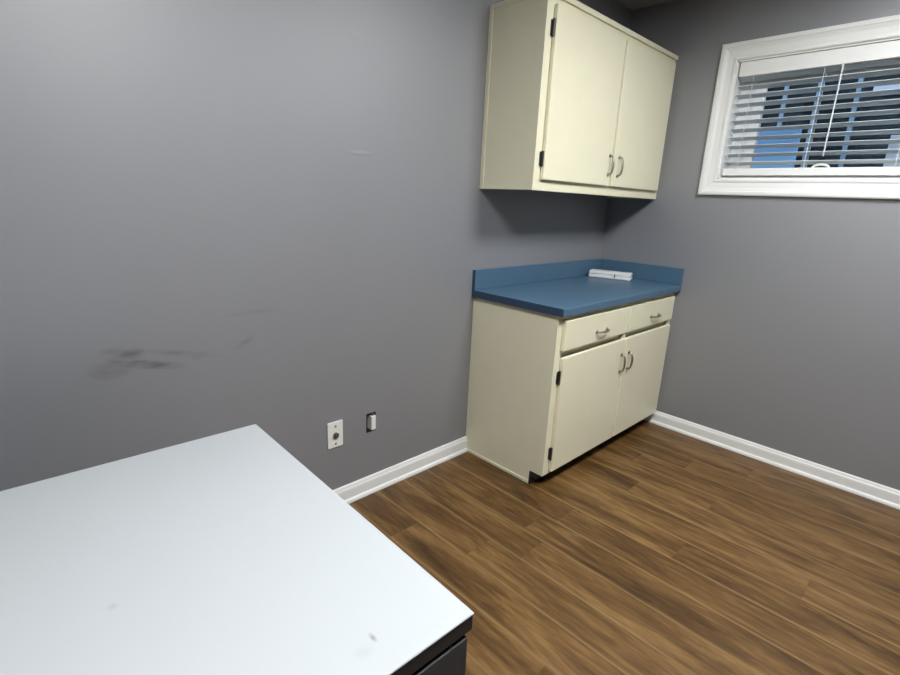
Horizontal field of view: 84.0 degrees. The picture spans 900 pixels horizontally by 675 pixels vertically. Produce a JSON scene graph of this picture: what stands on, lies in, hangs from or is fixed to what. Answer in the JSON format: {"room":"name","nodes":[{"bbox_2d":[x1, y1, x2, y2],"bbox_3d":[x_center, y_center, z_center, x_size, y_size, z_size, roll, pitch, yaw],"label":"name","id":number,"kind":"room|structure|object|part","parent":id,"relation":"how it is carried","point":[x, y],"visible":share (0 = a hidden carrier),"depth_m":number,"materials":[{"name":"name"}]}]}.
{"room":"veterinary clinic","nodes":[
{"label":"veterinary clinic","id":0,"kind":"room"},
{"bbox_2d":[0,0,631,490],"bbox_3d":[-1.040,-0.347,1.488,5.920,2.492,0.160,-12,21,-42],"label":"wall","id":1,"kind":"structure","parent":0,"point":[217,216],"depth_m":1.70,"materials":[{"name":"grey paint"}]},
{"bbox_2d":[327,420,342,449],"bbox_3d":[-0.491,0.421,2.154,0.074,0.120,0.021,-12,21,-42],"label":"wall plate","id":2,"kind":"object","parent":1,"relation":"attached to","point":[334,429],"visible":1,"depth_m":2.15,"materials":[{"name":"white plastic"}]},
{"bbox_2d":[366,411,375,432],"bbox_3d":[-0.385,0.380,2.311,0.050,0.092,0.085,-12,21,-42],"label":"outlet box","id":3,"kind":"object","parent":1,"relation":"attached to","point":[371,417],"visible":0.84,"depth_m":2.29,"materials":[{"name":"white plastic"}]},
{"bbox_2d":[333,436,467,503],"bbox_3d":[-1.477,0.928,1.324,4.358,0.085,0.024,-12,21,-42],"label":"baseboard","id":4,"kind":"structure","parent":1,"relation":"attached to","point":[356,490],"depth_m":2.47,"materials":[{"name":"white paint"}]},
{"bbox_2d":[479,0,678,198],"bbox_3d":[0.737,-1.159,2.627,1.245,0.786,0.368,-12,21,-42],"label":"upper cabinet","id":5,"kind":"object","parent":1,"relation":"attached to","point":[608,94],"visible":1,"depth_m":2.30,"materials":[{"name":"beige paint"}]},
{"bbox_3d":[0.265,-1.072,2.232,0.005,0.786,0.297,-12,21,-42],"label":"scribe trim","id":6,"kind":"part","parent":5,"relation":"part of","materials":[{"name":"beige paint"}]},
{"bbox_3d":[0.273,-1.074,2.240,0.018,0.786,0.297,-12,21,-42],"label":"panel","id":7,"kind":"part","parent":5,"relation":"part of","materials":[{"name":"beige paint"}]},
{"bbox_3d":[0.632,-1.085,2.340,0.580,0.692,0.020,-12,21,-42],"label":"door","id":8,"kind":"part","parent":5,"relation":"part of","materials":[{"name":"beige paint"}]},
{"bbox_3d":[0.829,-0.884,2.565,0.018,0.112,0.033,-12,21,-42],"label":"handle","id":9,"kind":"part","parent":5,"relation":"part of","materials":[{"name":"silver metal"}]},
{"bbox_3d":[0.898,-0.899,2.630,0.018,0.112,0.033,-12,21,-42],"label":"handle","id":10,"kind":"part","parent":5,"relation":"part of","materials":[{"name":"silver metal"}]},
{"bbox_3d":[0.851,-1.497,2.432,1.240,0.022,0.012,-12,21,-42],"label":"trim","id":11,"kind":"part","parent":5,"relation":"part of","materials":[{"name":"beige paint"}]},
{"bbox_3d":[1.155,-1.261,3.066,0.018,0.786,0.297,-12,21,-42],"label":"panel","id":12,"kind":"part","parent":5,"relation":"part of","materials":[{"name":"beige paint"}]},
{"bbox_3d":[1.057,-1.175,2.737,0.561,0.692,0.020,-12,21,-42],"label":"door","id":13,"kind":"part","parent":5,"relation":"part of","materials":[{"name":"beige paint"}]},
{"bbox_2d":[349,420,899,674],"bbox_3d":[0.548,1.427,0.194,5.920,0.100,4.920,-12,21,-42],"label":"floor","id":14,"kind":"structure","parent":0,"point":[655,549],"depth_m":2.00,"materials":[{"name":"wood"}]},
{"bbox_2d":[0,424,473,674],"bbox_3d":[-0.818,0.802,0.636,1.537,0.750,0.851,-11,21,-41],"label":"desk","id":15,"kind":"object","parent":14,"relation":"on","point":[223,553],"visible":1,"depth_m":0.80,"materials":[{"name":"white laminate"}]},
{"bbox_3d":[-0.150,0.576,0.637,0.465,0.174,0.008,-11,21,-41],"label":"drawer","id":16,"kind":"part","parent":15,"relation":"part of","materials":[{"name":"metal"}]},
{"bbox_2d":[466,293,674,483],"bbox_3d":[0.747,0.179,2.918,1.246,0.876,0.574,-12,21,-42],"label":"base cabinet","id":17,"kind":"object","parent":14,"relation":"on","point":[545,390],"visible":0.99,"depth_m":2.54,"materials":[{"name":"beige paint"}]},
{"bbox_3d":[0.246,0.677,2.649,0.006,0.016,0.424,-12,21,-42],"label":"shoe trim","id":18,"kind":"part","parent":17,"relation":"part of","materials":[{"name":"beige paint"}]},
{"bbox_3d":[0.284,0.265,2.532,0.018,0.876,0.503,-12,21,-42],"label":"panel","id":19,"kind":"part","parent":17,"relation":"part of","materials":[{"name":"beige paint"}]},
{"bbox_2d":[472,258,683,317],"bbox_3d":[0.760,-0.311,2.785,1.260,0.140,0.556,-12,21,-42],"label":"countertop","id":20,"kind":"structure","parent":17,"relation":"on","point":[560,289],"depth_m":2.74,"materials":[{"name":"blue laminate"}]},
{"bbox_2d":[588,269,632,280],"bbox_3d":[1.022,-0.399,3.184,0.260,0.045,0.086,10,17,26],"label":"case","id":21,"kind":"object","parent":20,"relation":"on","point":[616,275],"visible":1,"depth_m":3.15,"materials":[{"name":"white plastic"}]},
{"bbox_3d":[1.023,-0.410,3.182,0.256,0.022,0.082,10,17,26],"label":"lid","id":22,"kind":"part","parent":21,"relation":"part of","materials":[{"name":"white plastic"}]},
{"bbox_3d":[0.717,0.332,2.580,0.592,0.585,0.020,-12,21,-42],"label":"door","id":23,"kind":"part","parent":17,"relation":"part of","materials":[{"name":"beige paint"}]},
{"bbox_3d":[0.732,-0.051,2.472,0.599,0.144,0.020,-12,21,-42],"label":"drawer","id":24,"kind":"part","parent":17,"relation":"part of","materials":[{"name":"beige paint"}]},
{"bbox_3d":[0.765,-0.032,2.474,0.112,0.018,0.033,-12,21,-42],"label":"handle","id":25,"kind":"part","parent":17,"relation":"part of","materials":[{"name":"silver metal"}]},
{"bbox_3d":[0.903,0.193,2.759,1.240,0.804,0.031,-12,21,-42],"label":"frame","id":26,"kind":"part","parent":17,"relation":"part of","materials":[{"name":"beige paint"}]},
{"bbox_3d":[0.934,0.142,2.700,0.018,0.112,0.033,-12,21,-42],"label":"handle","id":27,"kind":"part","parent":17,"relation":"part of","materials":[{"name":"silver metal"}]},
{"bbox_3d":[0.994,0.129,2.756,0.018,0.112,0.033,-12,21,-42],"label":"handle","id":28,"kind":"part","parent":17,"relation":"part of","materials":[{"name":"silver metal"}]},
{"bbox_3d":[1.139,0.242,2.975,0.555,0.585,0.020,-12,21,-42],"label":"door","id":29,"kind":"part","parent":17,"relation":"part of","materials":[{"name":"beige paint"}]},
{"bbox_3d":[1.157,-0.142,2.870,0.557,0.144,0.020,-12,21,-42],"label":"drawer","id":30,"kind":"part","parent":17,"relation":"part of","materials":[{"name":"beige paint"}]},
{"bbox_2d":[615,0,673,9],"bbox_3d":[0.662,-1.069,-0.494,5.920,0.100,4.920,-12,21,-42],"label":"ceiling","id":31,"kind":"structure","parent":0,"point":[631,4],"depth_m":2.88,"materials":[{"name":"paint"}]},
{"bbox_2d":[601,0,899,490],"bbox_3d":[2.738,-0.244,1.740,0.160,2.492,4.760,-12,21,-42],"label":"wall","id":32,"kind":"structure","parent":0,"point":[784,336],"depth_m":2.70,"materials":[{"name":"grey paint"}]},
{"bbox_2d":[643,410,899,509],"bbox_3d":[2.715,0.960,1.902,0.024,0.085,4.162,-12,21,-42],"label":"baseboard","id":33,"kind":"structure","parent":32,"relation":"attached to","point":[856,485],"depth_m":2.76,"materials":[{"name":"white paint"}]},
{"bbox_2d":[697,14,899,198],"bbox_3d":[1.992,-1.048,2.338,0.182,0.770,1.422,-12,21,-42],"label":"window","id":34,"kind":"structure","parent":32,"relation":"in","point":[883,29],"depth_m":2.57,"materials":[{"name":"white paint"}]},
{"bbox_2d":[722,40,899,175],"bbox_3d":[1.968,-1.048,2.314,0.076,0.569,1.222,-12,21,-42],"label":"window blind","id":35,"kind":"object","parent":34,"relation":"attached to","point":[842,58],"visible":1,"depth_m":2.46,"materials":[{"name":"white paint"}]},
{"bbox_3d":[1.602,-1.169,2.692,0.056,0.532,0.003,-12,21,-42],"label":"ladder cord","id":36,"kind":"part","parent":35,"relation":"part of","materials":[{"name":"white fabric"}]},
{"bbox_3d":[1.963,-0.794,2.391,0.050,0.038,1.222,-12,21,-42],"label":"rail","id":37,"kind":"part","parent":35,"relation":"part of","materials":[{"name":"white paint"}]},
{"bbox_3d":[1.816,-1.100,2.479,0.056,0.532,0.003,-12,21,-42],"label":"ladder cord","id":38,"kind":"part","parent":35,"relation":"part of","materials":[{"name":"white fabric"}]},
{"bbox_3d":[2.061,-1.022,2.235,0.056,0.532,0.003,-12,21,-42],"label":"ladder cord","id":39,"kind":"part","parent":35,"relation":"part of","materials":[{"name":"white fabric"}]},
{"bbox_3d":[2.033,-1.057,2.376,0.040,0.582,1.234,-12,21,-42],"label":"sash frame","id":40,"kind":"part","parent":34,"relation":"part of","materials":[{"name":"white paint"}]},
{"label":"outside","id":41,"kind":"structure","parent":0,"visible":0},
{"bbox_3d":[3.944,-0.916,4.741,5.840,0.100,8.000,-12,21,-42],"label":"ground","id":42,"kind":"structure","parent":41,"visible":0},
{"bbox_2d":[752,129,801,167],"bbox_3d":[1.780,-1.127,3.651,0.030,0.695,1.215,-12,21,-42],"label":"board","id":43,"kind":"object","parent":42,"relation":"on","point":[782,132],"visible":0.02,"depth_m":3.24,"materials":[{"name":"blue"}]},
{"bbox_2d":[777,78,863,167],"bbox_3d":[2.571,-1.476,3.908,0.055,1.300,1.400,-12,21,-42],"label":"fence","id":44,"kind":"object","parent":42,"relation":"on","point":[851,119],"visible":0.05,"depth_m":3.66,"materials":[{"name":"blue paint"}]},
{"bbox_2d":[760,74,899,167],"bbox_3d":[3.927,-2.300,4.860,1.434,2.500,6.400,-12,21,-42],"label":"hedge","id":45,"kind":"object","parent":42,"relation":"on","point":[895,96],"visible":0.04,"depth_m":4.78,"materials":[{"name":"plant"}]},
{"bbox_2d":[873,84,899,90],"bbox_3d":[3.273,-1.098,3.122,0.060,1.050,1.180,-12,21,-42],"label":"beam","id":46,"kind":"structure","parent":42,"relation":"on","point":[896,86],"depth_m":3.33,"materials":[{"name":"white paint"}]},
{"bbox_2d":[883,135,899,166],"bbox_3d":[2.617,-0.876,2.999,0.080,0.630,0.080,-12,21,-42],"label":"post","id":47,"kind":"object","parent":42,"relation":"on","point":[890,146],"visible":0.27,"depth_m":2.92,"materials":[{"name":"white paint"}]}
]}

